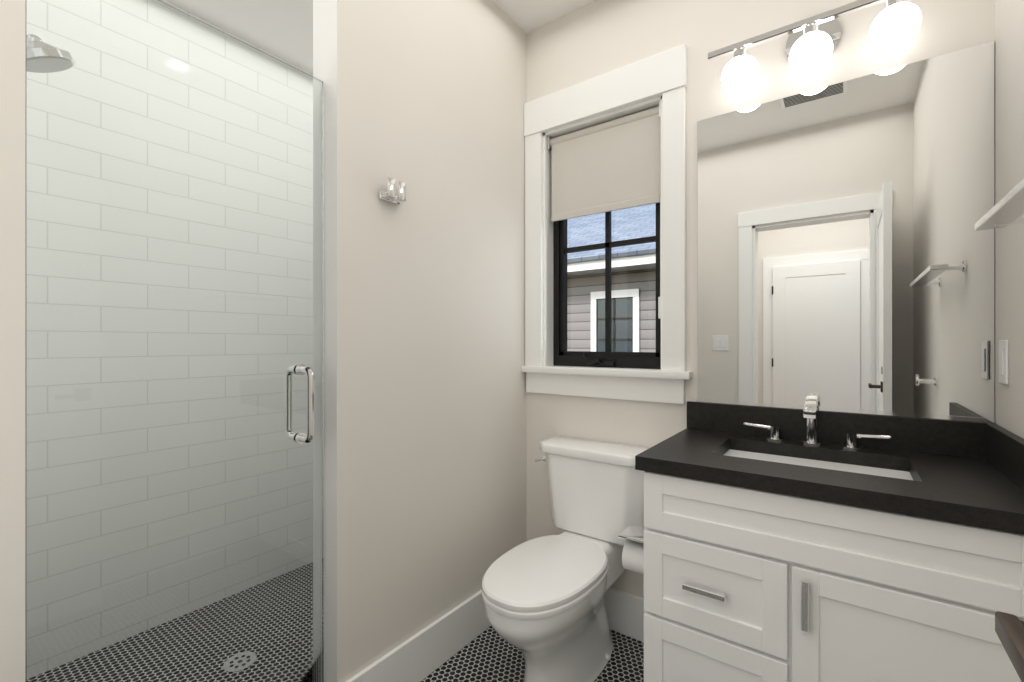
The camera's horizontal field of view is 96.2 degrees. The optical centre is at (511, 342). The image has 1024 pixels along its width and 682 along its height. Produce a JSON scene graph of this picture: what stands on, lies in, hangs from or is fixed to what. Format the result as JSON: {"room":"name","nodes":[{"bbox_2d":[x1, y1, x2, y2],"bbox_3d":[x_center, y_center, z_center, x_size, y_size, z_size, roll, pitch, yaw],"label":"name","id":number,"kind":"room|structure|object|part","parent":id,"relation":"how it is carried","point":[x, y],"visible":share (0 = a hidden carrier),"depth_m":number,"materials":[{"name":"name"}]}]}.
{"room":"bathroom","nodes":[
{"label":"bathroom","id":0,"kind":"room"},
{"bbox_2d":[0,0,24,681],"bbox_3d":[-1.060,-0.170,0.802,0.133,2.800,0.273,0,0,36],"label":"wall","id":1,"kind":"structure","parent":0,"point":[12,340],"depth_m":0.86,"materials":[{"name":"paint"}]},
{"bbox_2d":[25,0,322,681],"bbox_3d":[-0.786,0.199,1.178,0.145,2.038,0.654,0,0,36],"label":"shower door","id":2,"kind":"structure","parent":1,"relation":"attached to","point":[312,670],"depth_m":1.18,"materials":[{"name":"clear glass"}]},
{"bbox_2d":[26,0,312,678],"bbox_3d":[-1.496,-0.170,2.181,0.140,2.800,2.270,0,0,36],"label":"wall","id":3,"kind":"structure","parent":0,"point":[294,338],"depth_m":2.00,"materials":[{"name":"tile"}]},
{"bbox_2d":[26,562,643,681],"bbox_3d":[-0.319,1.280,1.326,3.050,0.100,2.270,0,0,36],"label":"floor","id":4,"kind":"structure","parent":0,"point":[490,654],"depth_m":1.83,"materials":[{"name":"black tile"}]},
{"bbox_2d":[223,652,256,672],"bbox_3d":[-1.047,1.228,1.770,0.112,0.004,0.112,0,0,36],"label":"drain","id":5,"kind":"object","parent":4,"relation":"on","point":[243,658],"depth_m":1.76,"materials":[{"name":"silver metal"}]},
{"bbox_2d":[482,436,648,681],"bbox_3d":[0.180,0.829,1.706,0.493,0.803,0.735,0,0,36],"label":"toilet","id":6,"kind":"object","parent":4,"relation":"on","point":[544,602],"visible":1,"depth_m":1.69,"materials":[{"name":"white ceramic"}]},
{"bbox_2d":[635,396,1023,681],"bbox_3d":[0.860,0.702,1.318,0.839,1.054,0.570,0,0,36],"label":"bathroom vanity","id":7,"kind":"object","parent":4,"relation":"on","point":[809,542],"visible":0.98,"depth_m":1.15,"materials":[{"name":"white wood"}]},
{"bbox_2d":[618,524,643,573],"bbox_3d":[0.438,0.699,1.536,0.128,0.137,0.124,0,0,36],"label":"toilet paper holder","id":8,"kind":"object","parent":7,"relation":"attached to","point":[633,550],"visible":0.52,"depth_m":1.52,"materials":[{"name":"white paper"}]},
{"bbox_2d":[167,0,596,73],"bbox_3d":[-0.319,-1.560,1.326,3.050,0.100,2.270,0,0,36],"label":"ceiling","id":9,"kind":"structure","parent":0,"point":[282,29],"depth_m":2.13,"materials":[{"name":"paint"}]},
{"bbox_2d":[346,590,490,681],"bbox_3d":[-0.225,1.143,1.823,0.017,0.175,1.033,0,0,36],"label":"baseboard","id":10,"kind":"structure","parent":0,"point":[421,655],"depth_m":1.71,"materials":[{"name":"white wood"}]},
{"bbox_2d":[313,0,526,681],"bbox_3d":[-0.286,-0.170,1.867,0.133,2.800,1.034,0,0,36],"label":"wall","id":11,"kind":"structure","parent":0,"point":[424,455],"depth_m":1.66,"materials":[{"name":"paint"}]},
{"bbox_2d":[379,177,405,204],"bbox_3d":[-0.403,-0.513,1.554,0.046,0.067,0.084,0,0,36],"label":"robe hook","id":12,"kind":"object","parent":11,"relation":"attached to","point":[389,195],"visible":1,"depth_m":1.55,"materials":[{"name":"silver metal"}]},
{"bbox_2d":[527,0,994,597],"bbox_3d":[0.300,-0.170,2.179,3.050,2.800,0.160,0,0,36],"label":"wall","id":13,"kind":"structure","parent":0,"point":[591,40],"depth_m":1.80,"materials":[{"name":"paint"}]},
{"bbox_2d":[521,44,692,403],"bbox_3d":[0.413,-0.461,2.051,0.780,1.398,0.183,0,0,36],"label":"window","id":14,"kind":"structure","parent":13,"relation":"in","point":[661,77],"depth_m":2.02,"materials":[{"name":"white wood"}]},
{"bbox_2d":[547,101,660,318],"bbox_3d":[0.405,-0.544,2.054,0.552,0.888,0.058,0,0,36],"label":"window shade","id":15,"kind":"object","parent":14,"relation":"attached to","point":[612,165],"visible":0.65,"depth_m":2.02,"materials":[{"name":"white fabric"}]},
{"bbox_3d":[0.428,-0.439,2.088,0.549,1.098,0.105,0,0,36],"label":"window sash","id":16,"kind":"part","parent":14,"relation":"part of","materials":[{"name":"black metal"}]},
{"bbox_2d":[604,587,643,641],"bbox_3d":[0.393,1.143,2.003,0.746,0.175,0.015,0,0,36],"label":"baseboard","id":17,"kind":"structure","parent":13,"relation":"attached to","point":[625,611],"depth_m":1.93,"materials":[{"name":"white wood"}]},
{"bbox_2d":[707,0,921,94],"bbox_3d":[0.978,-0.990,1.498,0.635,0.220,0.144,0,0,36],"label":"sconce","id":18,"kind":"object","parent":13,"relation":"attached to","point":[812,42],"visible":1,"depth_m":1.47,"materials":[{"name":"white glass"}]},
{"bbox_2d":[697,41,994,422],"bbox_3d":[1.040,-0.315,1.536,0.802,1.081,0.010,0,0,36],"label":"mirror","id":19,"kind":"object","parent":13,"relation":"attached to","point":[845,256],"visible":1,"depth_m":1.48,"materials":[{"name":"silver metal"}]},
{"bbox_2d":[995,0,1023,438],"bbox_3d":[0.856,-0.170,0.472,0.145,2.800,2.270,0,0,36],"label":"wall","id":20,"kind":"structure","parent":0,"point":[1009,177],"depth_m":1.18,"materials":[{"name":"paint"}]},
{"bbox_2d":[975,179,1023,230],"bbox_3d":[0.936,-0.270,0.791,0.100,0.042,0.620,0,0,36],"label":"shelf","id":21,"kind":"object","parent":20,"relation":"attached to","point":[1006,210],"visible":1,"depth_m":0.93,"materials":[{"name":"white wood"}]},
{"bbox_2d":[999,340,1008,384],"bbox_3d":[1.305,0.050,1.221,0.008,0.116,0.072,0,0,36],"label":"switch plate","id":22,"kind":"object","parent":20,"relation":"attached to","point":[1003,361],"visible":1,"depth_m":1.20,"materials":[{"name":"white plastic"}]},
{"bbox_3d":[-0.945,-0.170,0.464,3.050,2.800,0.140,0,0,36],"label":"wall","id":23,"kind":"structure","parent":0,"visible":0},
{"bbox_2d":[26,34,75,72],"bbox_3d":[-1.400,-0.856,1.156,0.132,0.208,0.443,0,0,36],"label":"shower head","id":24,"kind":"object","parent":23,"relation":"attached to","point":[37,61],"depth_m":1.26},
{"bbox_2d":[995,611,1023,681],"bbox_3d":[0.276,0.186,0.127,0.093,2.063,0.690,0,0,36],"label":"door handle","id":25,"kind":"structure","parent":23,"relation":"in","point":[1009,629],"depth_m":0.36,"materials":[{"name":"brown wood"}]},
{"label":"outside","id":26,"kind":"structure","parent":0,"visible":0},
{"bbox_2d":[567,203,655,368],"bbox_3d":[2.730,0.535,9.308,14.000,9.390,5.326,0,0,36],"label":"neighbour","id":27,"kind":"structure","parent":26,"point":[639,252],"depth_m":7.46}
]}

